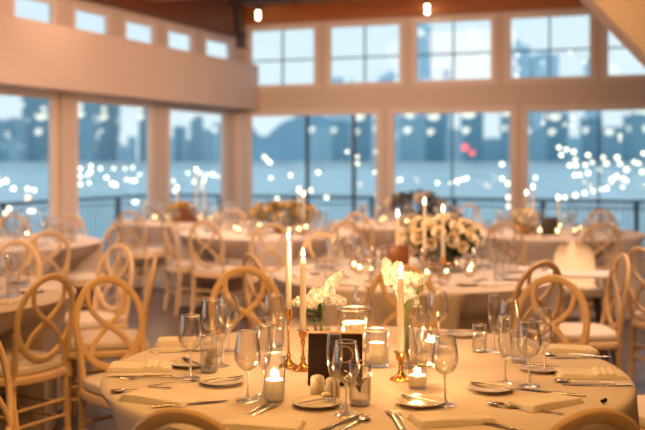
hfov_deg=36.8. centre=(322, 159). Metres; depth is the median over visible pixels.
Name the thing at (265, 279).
dining chair
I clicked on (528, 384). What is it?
wine glass
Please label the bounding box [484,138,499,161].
building
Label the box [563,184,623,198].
string light
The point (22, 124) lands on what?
building
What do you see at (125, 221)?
folded napkin
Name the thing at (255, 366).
bowl
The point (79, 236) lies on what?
folded napkin
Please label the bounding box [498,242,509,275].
wine glass
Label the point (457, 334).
bread plate
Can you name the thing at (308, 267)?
folded napkin
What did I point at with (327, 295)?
flower sprig
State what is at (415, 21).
window
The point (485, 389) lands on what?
bread plate
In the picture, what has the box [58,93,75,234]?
trim
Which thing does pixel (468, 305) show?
tablecloth
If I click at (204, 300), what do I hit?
bowl
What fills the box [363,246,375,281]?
wine glass
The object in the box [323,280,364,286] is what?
folded napkin
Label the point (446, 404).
wine glass
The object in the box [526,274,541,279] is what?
folded napkin
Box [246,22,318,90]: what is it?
window
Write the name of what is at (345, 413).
wine glass
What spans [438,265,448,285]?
water glass
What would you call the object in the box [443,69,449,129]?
building
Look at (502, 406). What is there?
fork
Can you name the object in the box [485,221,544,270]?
dining chair
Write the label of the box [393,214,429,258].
dining chair
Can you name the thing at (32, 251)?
dining chair
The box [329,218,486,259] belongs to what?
tablecloth
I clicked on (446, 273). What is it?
votive candle
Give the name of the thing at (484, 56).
string light
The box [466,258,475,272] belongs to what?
votive candle
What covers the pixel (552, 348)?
folded napkin
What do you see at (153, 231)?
tablecloth
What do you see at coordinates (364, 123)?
building
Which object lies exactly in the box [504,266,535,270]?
folded napkin
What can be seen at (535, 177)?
string light
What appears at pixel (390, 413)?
fork
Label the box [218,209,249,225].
dining chair
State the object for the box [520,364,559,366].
butter knife
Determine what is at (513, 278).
bread plate
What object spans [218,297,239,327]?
bowl
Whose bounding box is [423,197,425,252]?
taper candle
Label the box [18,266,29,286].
water glass
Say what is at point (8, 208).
string light
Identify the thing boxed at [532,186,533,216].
taper candle
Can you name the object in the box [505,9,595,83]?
window
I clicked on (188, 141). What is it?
building
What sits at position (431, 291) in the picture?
bowl
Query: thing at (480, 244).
champagne flute
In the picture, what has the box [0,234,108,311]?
tablecloth
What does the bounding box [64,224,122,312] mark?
dining chair
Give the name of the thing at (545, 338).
cushion
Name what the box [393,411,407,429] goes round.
fork
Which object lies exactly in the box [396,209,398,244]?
taper candle
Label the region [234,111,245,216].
trim
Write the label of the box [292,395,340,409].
bread plate
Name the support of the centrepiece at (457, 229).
on the tablecloth at (468, 305)
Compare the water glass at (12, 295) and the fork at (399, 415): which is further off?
the water glass at (12, 295)
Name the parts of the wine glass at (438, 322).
stem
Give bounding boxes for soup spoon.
[110,387,171,392]
[339,415,370,429]
[487,401,547,410]
[543,353,593,355]
[554,378,614,382]
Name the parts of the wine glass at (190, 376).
stem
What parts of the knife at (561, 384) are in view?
blade, handle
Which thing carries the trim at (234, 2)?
attached to the ceiling
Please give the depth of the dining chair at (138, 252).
10.80 m
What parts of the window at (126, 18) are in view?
frame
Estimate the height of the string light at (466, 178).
0.175 m
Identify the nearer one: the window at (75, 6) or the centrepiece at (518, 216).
the centrepiece at (518, 216)
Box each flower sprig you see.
[291,270,346,330]
[381,258,428,367]
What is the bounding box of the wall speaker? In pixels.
[234,4,246,47]
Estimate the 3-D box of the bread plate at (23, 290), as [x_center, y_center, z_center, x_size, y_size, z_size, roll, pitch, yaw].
[-1.631,0.732,5.421,0.150,0.015,0.150,0,0,0]
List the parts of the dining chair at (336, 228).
frame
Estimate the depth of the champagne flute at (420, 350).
3.73 m
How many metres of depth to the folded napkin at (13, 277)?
5.97 m
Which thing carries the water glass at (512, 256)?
on the tablecloth at (468, 305)
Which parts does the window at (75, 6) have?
frame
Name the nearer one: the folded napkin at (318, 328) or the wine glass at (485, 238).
the folded napkin at (318, 328)
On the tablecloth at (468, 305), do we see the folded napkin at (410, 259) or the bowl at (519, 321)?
the folded napkin at (410, 259)
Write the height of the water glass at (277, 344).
0.116 m
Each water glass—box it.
[6,274,18,297]
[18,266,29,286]
[200,334,217,372]
[267,315,284,346]
[349,360,370,406]
[416,329,431,366]
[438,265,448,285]
[472,323,486,352]
[508,256,517,274]
[511,327,527,362]
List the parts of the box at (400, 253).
lid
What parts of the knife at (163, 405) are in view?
handle, blade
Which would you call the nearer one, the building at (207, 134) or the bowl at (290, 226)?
the bowl at (290, 226)
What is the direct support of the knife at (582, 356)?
on the tablecloth at (472, 366)
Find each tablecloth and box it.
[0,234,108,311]
[0,276,76,429]
[100,326,639,429]
[105,216,262,290]
[175,226,360,317]
[271,259,562,329]
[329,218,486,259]
[459,227,644,318]
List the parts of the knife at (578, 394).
blade, handle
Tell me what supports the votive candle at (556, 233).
on the tablecloth at (538, 248)
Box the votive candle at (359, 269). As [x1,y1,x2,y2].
[355,262,364,274]
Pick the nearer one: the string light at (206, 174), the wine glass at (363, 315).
the wine glass at (363, 315)
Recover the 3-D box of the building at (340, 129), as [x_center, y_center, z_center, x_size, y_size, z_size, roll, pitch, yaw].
[14.628,-14.451,767.000,14.233,32.901,14.233,0,0,0]
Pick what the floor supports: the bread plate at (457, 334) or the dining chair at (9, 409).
the dining chair at (9, 409)
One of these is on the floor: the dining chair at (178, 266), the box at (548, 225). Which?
the dining chair at (178, 266)
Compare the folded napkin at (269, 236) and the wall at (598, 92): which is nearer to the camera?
the folded napkin at (269, 236)
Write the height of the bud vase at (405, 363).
0.177 m
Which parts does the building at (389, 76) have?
crown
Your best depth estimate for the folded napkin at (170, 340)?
3.88 m
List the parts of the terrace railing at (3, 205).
post, rail, rail, post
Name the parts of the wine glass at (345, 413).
stem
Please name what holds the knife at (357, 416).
on the tablecloth at (472, 366)
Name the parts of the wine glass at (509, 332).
stem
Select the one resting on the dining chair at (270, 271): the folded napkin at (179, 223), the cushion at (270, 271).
the cushion at (270, 271)
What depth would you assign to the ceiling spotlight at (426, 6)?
14.58 m
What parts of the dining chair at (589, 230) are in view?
leg, leg, frame, leg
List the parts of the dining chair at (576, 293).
leg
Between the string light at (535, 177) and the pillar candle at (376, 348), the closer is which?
the pillar candle at (376, 348)
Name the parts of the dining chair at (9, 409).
leg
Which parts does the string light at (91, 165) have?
cord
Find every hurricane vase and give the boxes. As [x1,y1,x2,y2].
[337,306,370,351]
[364,327,388,367]
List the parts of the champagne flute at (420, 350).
stem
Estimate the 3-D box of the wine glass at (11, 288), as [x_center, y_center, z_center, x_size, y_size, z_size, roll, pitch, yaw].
[-1.775,0.633,5.572,0.079,0.212,0.078,0,0,0]
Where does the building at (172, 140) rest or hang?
on the bank
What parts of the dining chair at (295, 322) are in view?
leg, frame, leg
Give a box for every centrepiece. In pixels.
[166,201,193,221]
[248,200,318,232]
[384,189,446,220]
[399,213,483,271]
[510,208,538,233]
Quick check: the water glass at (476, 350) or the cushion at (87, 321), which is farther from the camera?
the cushion at (87, 321)
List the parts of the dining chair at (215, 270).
leg, frame, leg, seat, leg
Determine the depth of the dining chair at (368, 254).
10.36 m
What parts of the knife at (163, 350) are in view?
handle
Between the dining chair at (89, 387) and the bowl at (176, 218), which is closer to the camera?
the dining chair at (89, 387)
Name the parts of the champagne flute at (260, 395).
stem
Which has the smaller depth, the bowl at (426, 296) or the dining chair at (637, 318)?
the bowl at (426, 296)
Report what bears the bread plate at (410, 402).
on the tablecloth at (472, 366)
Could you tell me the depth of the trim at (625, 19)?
9.30 m
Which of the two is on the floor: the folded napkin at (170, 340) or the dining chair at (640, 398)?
the dining chair at (640, 398)
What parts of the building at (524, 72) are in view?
crown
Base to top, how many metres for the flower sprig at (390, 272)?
0.391 m
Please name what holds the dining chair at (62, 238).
on the floor
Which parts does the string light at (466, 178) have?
cord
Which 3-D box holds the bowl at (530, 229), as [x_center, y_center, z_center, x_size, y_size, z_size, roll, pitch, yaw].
[2.036,0.702,9.750,0.220,0.075,0.220,0,0,0]
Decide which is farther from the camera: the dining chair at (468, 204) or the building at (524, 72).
the building at (524, 72)
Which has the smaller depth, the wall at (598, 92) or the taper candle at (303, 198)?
the taper candle at (303, 198)
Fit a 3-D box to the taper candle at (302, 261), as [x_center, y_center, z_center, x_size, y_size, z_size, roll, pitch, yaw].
[-0.069,0.454,3.418,0.023,0.296,0.023,0,0,0]
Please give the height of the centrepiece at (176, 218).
0.255 m
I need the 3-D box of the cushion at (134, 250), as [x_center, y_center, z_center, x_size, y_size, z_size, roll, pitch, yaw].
[-2.037,1.022,11.014,0.429,0.051,0.452,0,0,24]
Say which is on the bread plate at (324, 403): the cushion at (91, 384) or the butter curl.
the butter curl
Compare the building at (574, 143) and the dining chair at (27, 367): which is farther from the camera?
the building at (574, 143)
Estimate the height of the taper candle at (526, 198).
0.320 m
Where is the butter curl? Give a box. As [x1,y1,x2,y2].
[321,392,330,396]
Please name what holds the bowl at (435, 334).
on the wine glass at (446, 404)
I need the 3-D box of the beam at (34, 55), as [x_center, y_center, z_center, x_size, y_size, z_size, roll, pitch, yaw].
[-4.843,-1.183,7.267,0.345,0.735,18.800,0,0,23]
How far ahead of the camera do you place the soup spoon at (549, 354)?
3.66 m
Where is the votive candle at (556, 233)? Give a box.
[554,229,560,235]
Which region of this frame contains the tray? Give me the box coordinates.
[546,270,612,278]
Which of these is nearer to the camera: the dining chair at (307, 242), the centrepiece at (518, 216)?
the dining chair at (307, 242)
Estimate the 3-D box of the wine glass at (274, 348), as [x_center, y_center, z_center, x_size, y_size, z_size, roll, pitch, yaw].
[-0.189,0.632,3.778,0.082,0.214,0.082,0,0,-10]
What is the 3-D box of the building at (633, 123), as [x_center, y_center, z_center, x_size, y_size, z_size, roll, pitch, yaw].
[240.296,-16.908,725.000,23.918,37.816,23.918,0,0,0]
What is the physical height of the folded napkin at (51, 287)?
0.019 m
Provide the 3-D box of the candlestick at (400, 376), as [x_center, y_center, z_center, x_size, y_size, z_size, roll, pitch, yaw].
[0.262,0.692,3.263,0.074,0.094,0.074,0,0,0]
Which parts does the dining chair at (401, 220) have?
frame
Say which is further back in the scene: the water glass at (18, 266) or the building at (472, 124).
the building at (472, 124)
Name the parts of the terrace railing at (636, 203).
post, post, rail, rail, post, post, post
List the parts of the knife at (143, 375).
blade, handle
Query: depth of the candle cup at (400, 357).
3.25 m
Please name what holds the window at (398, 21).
in the wall at (598, 92)
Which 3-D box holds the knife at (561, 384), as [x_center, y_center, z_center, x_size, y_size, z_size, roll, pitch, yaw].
[0.901,0.735,3.177,0.233,0.006,0.018,0,0,5]
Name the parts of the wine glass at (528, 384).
stem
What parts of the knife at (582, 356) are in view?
blade, handle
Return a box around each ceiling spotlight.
[255,5,260,18]
[423,0,430,13]
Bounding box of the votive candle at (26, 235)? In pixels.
[24,228,30,238]
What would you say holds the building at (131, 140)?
on the bank
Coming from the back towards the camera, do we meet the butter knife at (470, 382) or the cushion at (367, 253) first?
the cushion at (367, 253)
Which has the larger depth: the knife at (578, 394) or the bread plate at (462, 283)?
the bread plate at (462, 283)
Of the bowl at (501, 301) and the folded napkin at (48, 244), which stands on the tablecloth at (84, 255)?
the folded napkin at (48, 244)
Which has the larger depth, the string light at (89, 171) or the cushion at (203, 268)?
the string light at (89, 171)
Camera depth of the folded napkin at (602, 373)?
3.29 m
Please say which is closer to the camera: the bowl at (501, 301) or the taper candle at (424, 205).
the bowl at (501, 301)
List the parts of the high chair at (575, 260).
backrest, seat, leg, armrest, leg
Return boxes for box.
[180,207,195,222]
[387,245,408,264]
[540,217,557,234]
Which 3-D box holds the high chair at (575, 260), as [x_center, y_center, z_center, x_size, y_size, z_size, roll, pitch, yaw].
[1.826,1.052,6.970,0.547,0.905,0.609,0,0,8]
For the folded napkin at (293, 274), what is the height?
0.019 m
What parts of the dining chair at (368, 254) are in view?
frame, leg, seat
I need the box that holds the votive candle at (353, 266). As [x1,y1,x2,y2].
[350,262,358,270]
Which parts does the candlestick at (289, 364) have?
stem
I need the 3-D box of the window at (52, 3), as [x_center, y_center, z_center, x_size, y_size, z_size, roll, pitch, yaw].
[-3.364,-1.720,11.271,0.050,0.440,0.804,0,0,23]
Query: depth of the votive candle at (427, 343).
3.72 m
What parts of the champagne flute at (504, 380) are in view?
stem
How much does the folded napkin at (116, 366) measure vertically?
0.025 m
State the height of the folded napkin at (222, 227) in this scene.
0.019 m
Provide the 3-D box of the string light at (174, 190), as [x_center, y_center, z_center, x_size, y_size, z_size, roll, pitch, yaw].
[-2.599,0.482,18.854,0.070,0.278,1.191,0,0,23]
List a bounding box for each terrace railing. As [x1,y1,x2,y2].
[0,194,146,243]
[170,194,644,247]
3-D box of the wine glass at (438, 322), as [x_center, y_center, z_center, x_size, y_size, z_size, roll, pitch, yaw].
[0.464,0.632,3.880,0.082,0.214,0.082,0,0,-9]
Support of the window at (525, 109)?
in the wall at (598, 92)
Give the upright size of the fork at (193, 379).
0.007 m
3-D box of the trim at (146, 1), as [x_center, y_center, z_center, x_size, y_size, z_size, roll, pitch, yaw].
[-1.973,-2.280,12.786,0.940,0.320,0.200,0,0,23]
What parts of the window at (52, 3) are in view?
frame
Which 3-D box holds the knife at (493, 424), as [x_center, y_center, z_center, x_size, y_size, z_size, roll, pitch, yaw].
[0.459,0.735,2.710,0.233,0.006,0.018,0,0,40]
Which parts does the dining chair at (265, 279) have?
leg, leg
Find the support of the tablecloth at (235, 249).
on the floor
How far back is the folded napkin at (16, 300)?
4.99 m
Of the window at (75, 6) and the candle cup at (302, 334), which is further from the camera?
the window at (75, 6)
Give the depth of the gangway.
23.95 m
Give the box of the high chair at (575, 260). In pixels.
[546,241,615,365]
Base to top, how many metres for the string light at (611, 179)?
0.335 m
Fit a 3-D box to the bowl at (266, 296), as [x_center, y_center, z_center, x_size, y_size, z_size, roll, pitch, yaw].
[-0.189,0.587,3.778,0.082,0.122,0.082,0,0,-10]
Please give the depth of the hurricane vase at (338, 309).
3.78 m
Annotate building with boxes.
[0,119,15,161]
[4,138,25,161]
[5,118,29,161]
[22,97,47,161]
[78,102,98,161]
[99,104,119,161]
[117,145,128,161]
[127,136,136,161]
[139,108,146,161]
[170,138,174,161]
[173,126,186,161]
[187,140,189,161]
[190,116,203,161]
[202,129,213,161]
[212,123,220,161]
[310,127,329,161]
[329,77,351,159]
[332,121,349,161]
[356,115,372,161]
[373,118,396,161]
[377,71,402,160]
[399,114,424,161]
[418,23,431,114]
[423,113,446,161]
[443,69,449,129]
[445,129,462,161]
[461,113,483,161]
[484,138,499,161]
[500,112,509,161]
[511,40,529,128]
[528,129,545,161]
[530,52,558,129]
[542,111,568,161]
[564,137,581,161]
[580,117,602,161]
[584,59,601,117]
[603,127,622,161]
[623,112,644,161]
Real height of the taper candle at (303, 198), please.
0.310 m
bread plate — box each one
[5,279,28,283]
[17,288,43,292]
[169,358,204,368]
[199,374,244,386]
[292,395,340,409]
[306,270,322,274]
[316,264,335,267]
[361,260,379,263]
[395,394,444,408]
[445,329,480,337]
[455,281,479,285]
[466,381,513,393]
[472,262,491,265]
[500,276,520,280]
[504,269,525,272]
[519,362,561,373]
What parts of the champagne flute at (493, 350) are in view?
stem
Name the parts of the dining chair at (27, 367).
leg, leg, seat, frame, leg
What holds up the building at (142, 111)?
on the bank
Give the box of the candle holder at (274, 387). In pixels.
[264,352,284,402]
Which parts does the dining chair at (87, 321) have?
leg, leg, seat, frame, leg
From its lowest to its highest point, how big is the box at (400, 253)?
0.213 m
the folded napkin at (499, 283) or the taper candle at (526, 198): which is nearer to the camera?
the folded napkin at (499, 283)
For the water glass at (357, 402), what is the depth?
2.92 m
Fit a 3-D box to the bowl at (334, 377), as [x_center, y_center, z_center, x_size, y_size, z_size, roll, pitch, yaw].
[0.036,0.590,2.906,0.049,0.144,0.049,0,0,-23]
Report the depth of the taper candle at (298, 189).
9.79 m
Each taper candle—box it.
[176,190,177,211]
[195,172,196,206]
[203,182,204,210]
[286,230,290,308]
[298,189,299,220]
[300,248,305,330]
[302,191,304,221]
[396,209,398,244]
[397,262,403,352]
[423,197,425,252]
[441,206,444,256]
[525,190,527,221]
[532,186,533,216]
[557,197,558,221]
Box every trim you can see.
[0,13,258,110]
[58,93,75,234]
[86,0,244,36]
[139,0,173,2]
[228,0,304,4]
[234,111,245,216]
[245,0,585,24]
[280,1,299,4]
[580,0,644,66]
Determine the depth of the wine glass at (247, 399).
2.97 m
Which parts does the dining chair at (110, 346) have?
leg, leg, seat, leg, frame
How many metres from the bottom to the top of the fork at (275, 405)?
0.007 m
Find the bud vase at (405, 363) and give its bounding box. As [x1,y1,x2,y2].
[403,317,417,368]
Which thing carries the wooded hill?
on the bank
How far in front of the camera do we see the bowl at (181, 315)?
3.28 m
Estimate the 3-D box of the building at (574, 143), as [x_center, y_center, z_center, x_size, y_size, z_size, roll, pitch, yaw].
[187.229,-7.536,725.000,10.464,19.071,10.464,0,0,0]
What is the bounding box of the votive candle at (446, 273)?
[441,265,451,278]
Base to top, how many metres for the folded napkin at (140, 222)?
0.019 m
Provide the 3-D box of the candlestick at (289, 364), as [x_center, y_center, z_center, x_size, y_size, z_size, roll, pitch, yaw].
[-0.122,0.636,3.468,0.074,0.207,0.074,0,0,0]
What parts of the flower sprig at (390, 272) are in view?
stem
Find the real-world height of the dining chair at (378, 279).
0.946 m
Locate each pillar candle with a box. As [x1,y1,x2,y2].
[342,320,365,347]
[369,341,383,364]
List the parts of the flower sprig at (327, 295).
stem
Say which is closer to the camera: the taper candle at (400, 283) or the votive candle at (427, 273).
the taper candle at (400, 283)
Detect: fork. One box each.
[120,377,178,379]
[147,379,198,386]
[244,401,271,414]
[253,402,280,414]
[385,409,401,428]
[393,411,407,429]
[496,405,563,413]
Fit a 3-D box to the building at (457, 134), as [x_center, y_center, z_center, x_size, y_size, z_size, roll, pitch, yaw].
[98.286,-10.570,725.000,11.959,25.140,11.959,0,0,0]
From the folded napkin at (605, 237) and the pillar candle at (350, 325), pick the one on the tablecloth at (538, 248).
the folded napkin at (605, 237)
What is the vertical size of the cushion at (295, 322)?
0.051 m
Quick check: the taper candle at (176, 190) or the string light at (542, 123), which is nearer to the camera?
the taper candle at (176, 190)
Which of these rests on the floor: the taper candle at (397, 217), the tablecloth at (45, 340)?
the tablecloth at (45, 340)
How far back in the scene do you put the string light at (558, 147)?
15.95 m
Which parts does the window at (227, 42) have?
frame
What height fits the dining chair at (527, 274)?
0.946 m
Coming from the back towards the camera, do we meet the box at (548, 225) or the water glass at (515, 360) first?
the box at (548, 225)
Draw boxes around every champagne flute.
[214,303,229,367]
[255,324,271,397]
[326,332,343,408]
[334,238,341,271]
[413,294,428,352]
[432,246,441,282]
[479,244,487,279]
[486,294,501,352]
[496,315,513,384]
[538,307,552,373]
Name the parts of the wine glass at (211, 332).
stem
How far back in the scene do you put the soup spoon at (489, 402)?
2.92 m
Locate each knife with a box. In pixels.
[105,375,173,376]
[150,350,201,352]
[152,400,226,407]
[204,375,242,381]
[299,395,336,403]
[320,413,363,429]
[401,394,440,403]
[446,330,480,332]
[470,382,510,388]
[484,422,523,429]
[513,388,585,395]
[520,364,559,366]
[551,356,610,357]
[561,384,633,385]
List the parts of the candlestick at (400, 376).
stem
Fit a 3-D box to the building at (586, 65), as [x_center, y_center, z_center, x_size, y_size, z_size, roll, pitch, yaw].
[418.299,-76.969,1500.000,21.649,157.938,21.649,0,0,0]
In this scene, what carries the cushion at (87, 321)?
on the dining chair at (87, 321)
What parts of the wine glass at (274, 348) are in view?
stem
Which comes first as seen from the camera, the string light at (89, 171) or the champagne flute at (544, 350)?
the champagne flute at (544, 350)
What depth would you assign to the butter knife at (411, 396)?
2.94 m
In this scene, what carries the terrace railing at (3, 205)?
on the terrace
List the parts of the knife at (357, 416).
handle, blade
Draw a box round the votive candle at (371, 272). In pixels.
[366,261,375,275]
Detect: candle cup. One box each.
[282,308,294,318]
[296,329,309,339]
[393,351,407,361]
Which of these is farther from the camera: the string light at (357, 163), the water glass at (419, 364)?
the string light at (357, 163)
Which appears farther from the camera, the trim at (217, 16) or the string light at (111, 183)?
the string light at (111, 183)
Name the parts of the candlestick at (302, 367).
stem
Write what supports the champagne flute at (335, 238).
on the tablecloth at (468, 305)
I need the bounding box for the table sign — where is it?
[308,331,362,385]
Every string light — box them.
[0,178,35,191]
[3,205,34,214]
[79,163,140,175]
[79,169,136,181]
[79,180,137,203]
[172,179,203,192]
[187,170,218,181]
[212,162,401,180]
[262,187,375,200]
[433,28,485,66]
[436,175,509,184]
[500,162,536,207]
[515,50,585,76]
[541,115,621,140]
[557,144,644,162]
[559,152,639,171]
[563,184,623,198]
[568,164,643,181]
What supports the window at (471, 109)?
in the wall at (598, 92)
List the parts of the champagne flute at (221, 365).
stem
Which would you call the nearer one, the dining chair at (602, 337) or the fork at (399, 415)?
the fork at (399, 415)
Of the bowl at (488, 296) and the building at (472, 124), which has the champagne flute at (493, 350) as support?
the bowl at (488, 296)
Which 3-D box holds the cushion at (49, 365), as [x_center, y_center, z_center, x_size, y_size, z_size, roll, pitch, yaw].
[-1.571,1.022,4.919,0.452,0.051,0.429,0,0,31]
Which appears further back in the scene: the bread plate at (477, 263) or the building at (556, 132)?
the building at (556, 132)
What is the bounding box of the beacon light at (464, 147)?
[462,144,467,150]
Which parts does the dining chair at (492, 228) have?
frame, leg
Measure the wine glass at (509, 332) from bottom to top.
0.214 m
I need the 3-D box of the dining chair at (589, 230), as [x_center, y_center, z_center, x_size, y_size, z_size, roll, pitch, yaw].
[2.474,1.030,8.926,0.452,0.946,0.528,0,0,-7]
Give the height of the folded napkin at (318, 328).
0.019 m
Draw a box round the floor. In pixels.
[52,272,644,429]
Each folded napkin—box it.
[0,276,36,280]
[0,296,37,304]
[6,246,18,248]
[38,284,60,291]
[42,243,69,246]
[65,235,86,237]
[75,239,89,241]
[105,360,174,372]
[118,388,200,407]
[120,220,133,222]
[139,222,160,223]
[156,336,213,345]
[179,223,194,224]
[193,232,209,234]
[210,226,230,228]
[221,414,305,429]
[222,235,243,237]
[267,235,291,237]
[291,272,314,278]
[293,264,318,269]
[311,327,341,331]
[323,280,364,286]
[331,259,363,263]
[407,410,496,428]
[409,258,422,261]
[411,285,441,289]
[456,260,489,263]
[476,281,514,287]
[500,234,525,237]
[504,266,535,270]
[505,392,582,412]
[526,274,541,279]
[534,344,599,353]
[550,236,575,238]
[554,366,626,379]
[596,236,616,238]
[624,233,636,235]
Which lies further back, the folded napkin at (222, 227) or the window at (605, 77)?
the window at (605, 77)
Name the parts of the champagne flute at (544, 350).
stem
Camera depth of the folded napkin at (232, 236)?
9.27 m
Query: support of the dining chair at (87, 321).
on the floor
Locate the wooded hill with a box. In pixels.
[252,115,351,161]
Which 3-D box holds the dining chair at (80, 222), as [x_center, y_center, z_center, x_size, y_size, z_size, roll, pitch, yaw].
[-2.655,1.030,9.702,0.452,0.946,0.528,0,0,18]
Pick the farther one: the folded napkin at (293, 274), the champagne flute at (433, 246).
the folded napkin at (293, 274)
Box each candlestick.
[278,308,297,368]
[293,329,309,371]
[390,351,408,381]
[421,253,427,271]
[437,257,446,276]
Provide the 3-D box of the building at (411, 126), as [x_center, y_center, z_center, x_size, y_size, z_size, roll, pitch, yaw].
[70.770,-16.965,767.000,18.977,37.930,18.977,0,0,0]
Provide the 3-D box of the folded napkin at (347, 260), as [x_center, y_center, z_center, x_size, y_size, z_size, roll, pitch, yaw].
[0.180,0.729,6.983,0.230,0.019,0.120,0,0,-36]
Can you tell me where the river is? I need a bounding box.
[0,168,644,242]
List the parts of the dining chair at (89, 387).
leg, seat, frame, leg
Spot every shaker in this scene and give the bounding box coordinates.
[310,374,324,394]
[325,377,339,397]
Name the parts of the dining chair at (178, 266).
leg, frame, leg, seat, leg, leg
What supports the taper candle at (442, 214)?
on the candlestick
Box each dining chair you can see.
[0,214,30,233]
[0,239,41,277]
[0,273,75,429]
[0,341,19,429]
[22,230,70,312]
[53,214,85,235]
[60,256,156,426]
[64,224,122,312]
[65,244,133,403]
[73,275,145,429]
[116,210,170,294]
[131,408,228,429]
[161,217,219,315]
[188,220,249,322]
[208,266,281,334]
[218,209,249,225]
[242,253,323,330]
[248,223,292,305]
[297,220,359,265]
[300,232,344,262]
[342,212,386,259]
[364,264,438,327]
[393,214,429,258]
[455,203,480,221]
[473,260,563,343]
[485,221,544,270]
[513,275,589,344]
[535,253,629,369]
[548,408,641,429]
[561,222,621,322]
[584,209,617,228]
[624,247,644,379]
[637,395,644,429]
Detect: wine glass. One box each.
[0,256,15,295]
[6,251,20,289]
[178,313,202,379]
[201,298,222,357]
[218,295,239,353]
[234,329,260,403]
[264,294,283,351]
[326,239,337,270]
[332,339,359,417]
[352,285,371,338]
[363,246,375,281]
[428,290,448,345]
[431,332,458,407]
[471,246,483,281]
[484,238,495,269]
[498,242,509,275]
[499,299,520,358]
[516,319,541,387]
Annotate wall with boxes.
[0,0,239,230]
[240,0,644,225]
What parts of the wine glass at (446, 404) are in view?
stem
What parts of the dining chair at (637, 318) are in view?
leg, frame, seat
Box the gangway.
[0,177,47,229]
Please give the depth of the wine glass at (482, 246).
5.90 m
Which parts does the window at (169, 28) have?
frame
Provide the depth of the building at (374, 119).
716.71 m
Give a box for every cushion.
[0,349,61,376]
[63,329,137,350]
[64,271,114,281]
[65,311,123,329]
[83,372,104,395]
[122,247,168,253]
[168,259,219,267]
[195,263,249,272]
[248,267,285,276]
[253,317,323,329]
[361,250,386,257]
[473,325,551,342]
[535,323,616,341]
[635,311,644,321]
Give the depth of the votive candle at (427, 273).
5.99 m
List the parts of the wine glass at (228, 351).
stem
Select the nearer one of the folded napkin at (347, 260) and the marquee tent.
the folded napkin at (347, 260)
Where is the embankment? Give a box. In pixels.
[0,162,644,167]
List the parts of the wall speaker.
mounting post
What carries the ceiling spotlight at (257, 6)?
hanging from the ceiling
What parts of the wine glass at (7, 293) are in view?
stem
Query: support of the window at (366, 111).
in the wall at (598, 92)
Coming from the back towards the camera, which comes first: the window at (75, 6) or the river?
the river
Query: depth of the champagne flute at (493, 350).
3.73 m
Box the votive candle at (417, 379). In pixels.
[407,357,426,386]
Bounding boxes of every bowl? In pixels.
[0,257,15,277]
[171,215,179,221]
[178,315,202,350]
[201,300,222,331]
[215,305,228,342]
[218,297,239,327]
[234,332,260,370]
[256,326,271,370]
[264,296,283,325]
[273,224,293,232]
[326,335,342,380]
[332,342,359,382]
[352,288,371,315]
[415,296,426,329]
[425,258,455,271]
[428,291,448,321]
[431,334,458,374]
[488,296,499,329]
[498,319,511,358]
[499,301,520,331]
[516,225,535,233]
[516,321,541,357]
[538,309,551,347]
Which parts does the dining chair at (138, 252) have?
leg, frame, leg, leg, seat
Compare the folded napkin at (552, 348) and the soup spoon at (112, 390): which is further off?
the folded napkin at (552, 348)
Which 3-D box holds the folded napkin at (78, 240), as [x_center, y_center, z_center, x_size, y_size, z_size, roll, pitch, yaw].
[-2.192,0.729,8.854,0.120,0.019,0.230,0,0,-7]
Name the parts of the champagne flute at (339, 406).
stem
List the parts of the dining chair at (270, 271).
leg, seat, frame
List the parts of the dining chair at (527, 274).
leg, frame, leg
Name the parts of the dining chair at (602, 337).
seat, leg, frame, leg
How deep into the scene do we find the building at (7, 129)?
717.06 m
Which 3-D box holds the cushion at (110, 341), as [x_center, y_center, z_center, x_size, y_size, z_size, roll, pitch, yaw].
[-1.239,1.022,5.556,0.452,0.051,0.429,0,0,-11]
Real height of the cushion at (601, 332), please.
0.051 m
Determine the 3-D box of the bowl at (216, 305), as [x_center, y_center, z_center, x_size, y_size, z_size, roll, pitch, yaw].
[-0.361,0.590,3.485,0.049,0.144,0.049,0,0,-10]
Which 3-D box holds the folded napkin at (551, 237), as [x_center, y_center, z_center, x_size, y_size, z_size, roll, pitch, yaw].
[2.263,0.729,9.145,0.230,0.019,0.120,0,0,4]
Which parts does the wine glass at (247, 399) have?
stem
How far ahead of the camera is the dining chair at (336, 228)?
9.09 m
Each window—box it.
[0,86,56,230]
[10,0,56,24]
[72,2,110,34]
[74,94,153,234]
[123,14,156,44]
[166,25,194,51]
[167,103,225,215]
[204,34,231,59]
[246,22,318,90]
[246,108,381,224]
[325,18,404,88]
[388,106,515,224]
[411,13,496,86]
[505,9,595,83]
[521,103,644,258]
[602,24,644,81]
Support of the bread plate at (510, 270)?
on the tablecloth at (468, 305)
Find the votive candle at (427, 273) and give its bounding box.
[424,270,431,279]
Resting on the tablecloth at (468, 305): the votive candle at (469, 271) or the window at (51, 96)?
the votive candle at (469, 271)
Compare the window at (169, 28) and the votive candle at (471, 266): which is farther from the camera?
the window at (169, 28)
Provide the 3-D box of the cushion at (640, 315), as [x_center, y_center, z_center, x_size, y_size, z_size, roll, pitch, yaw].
[2.298,1.022,6.335,0.452,0.051,0.429,0,0,-21]
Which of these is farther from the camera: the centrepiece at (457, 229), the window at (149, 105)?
the window at (149, 105)
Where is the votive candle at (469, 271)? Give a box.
[464,261,474,276]
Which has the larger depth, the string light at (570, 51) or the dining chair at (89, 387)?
the string light at (570, 51)
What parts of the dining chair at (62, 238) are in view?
frame, leg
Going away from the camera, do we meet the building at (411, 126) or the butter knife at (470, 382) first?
the butter knife at (470, 382)
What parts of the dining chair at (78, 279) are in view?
leg, seat, leg, frame, leg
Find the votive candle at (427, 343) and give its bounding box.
[423,331,438,352]
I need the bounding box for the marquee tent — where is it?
[567,189,644,229]

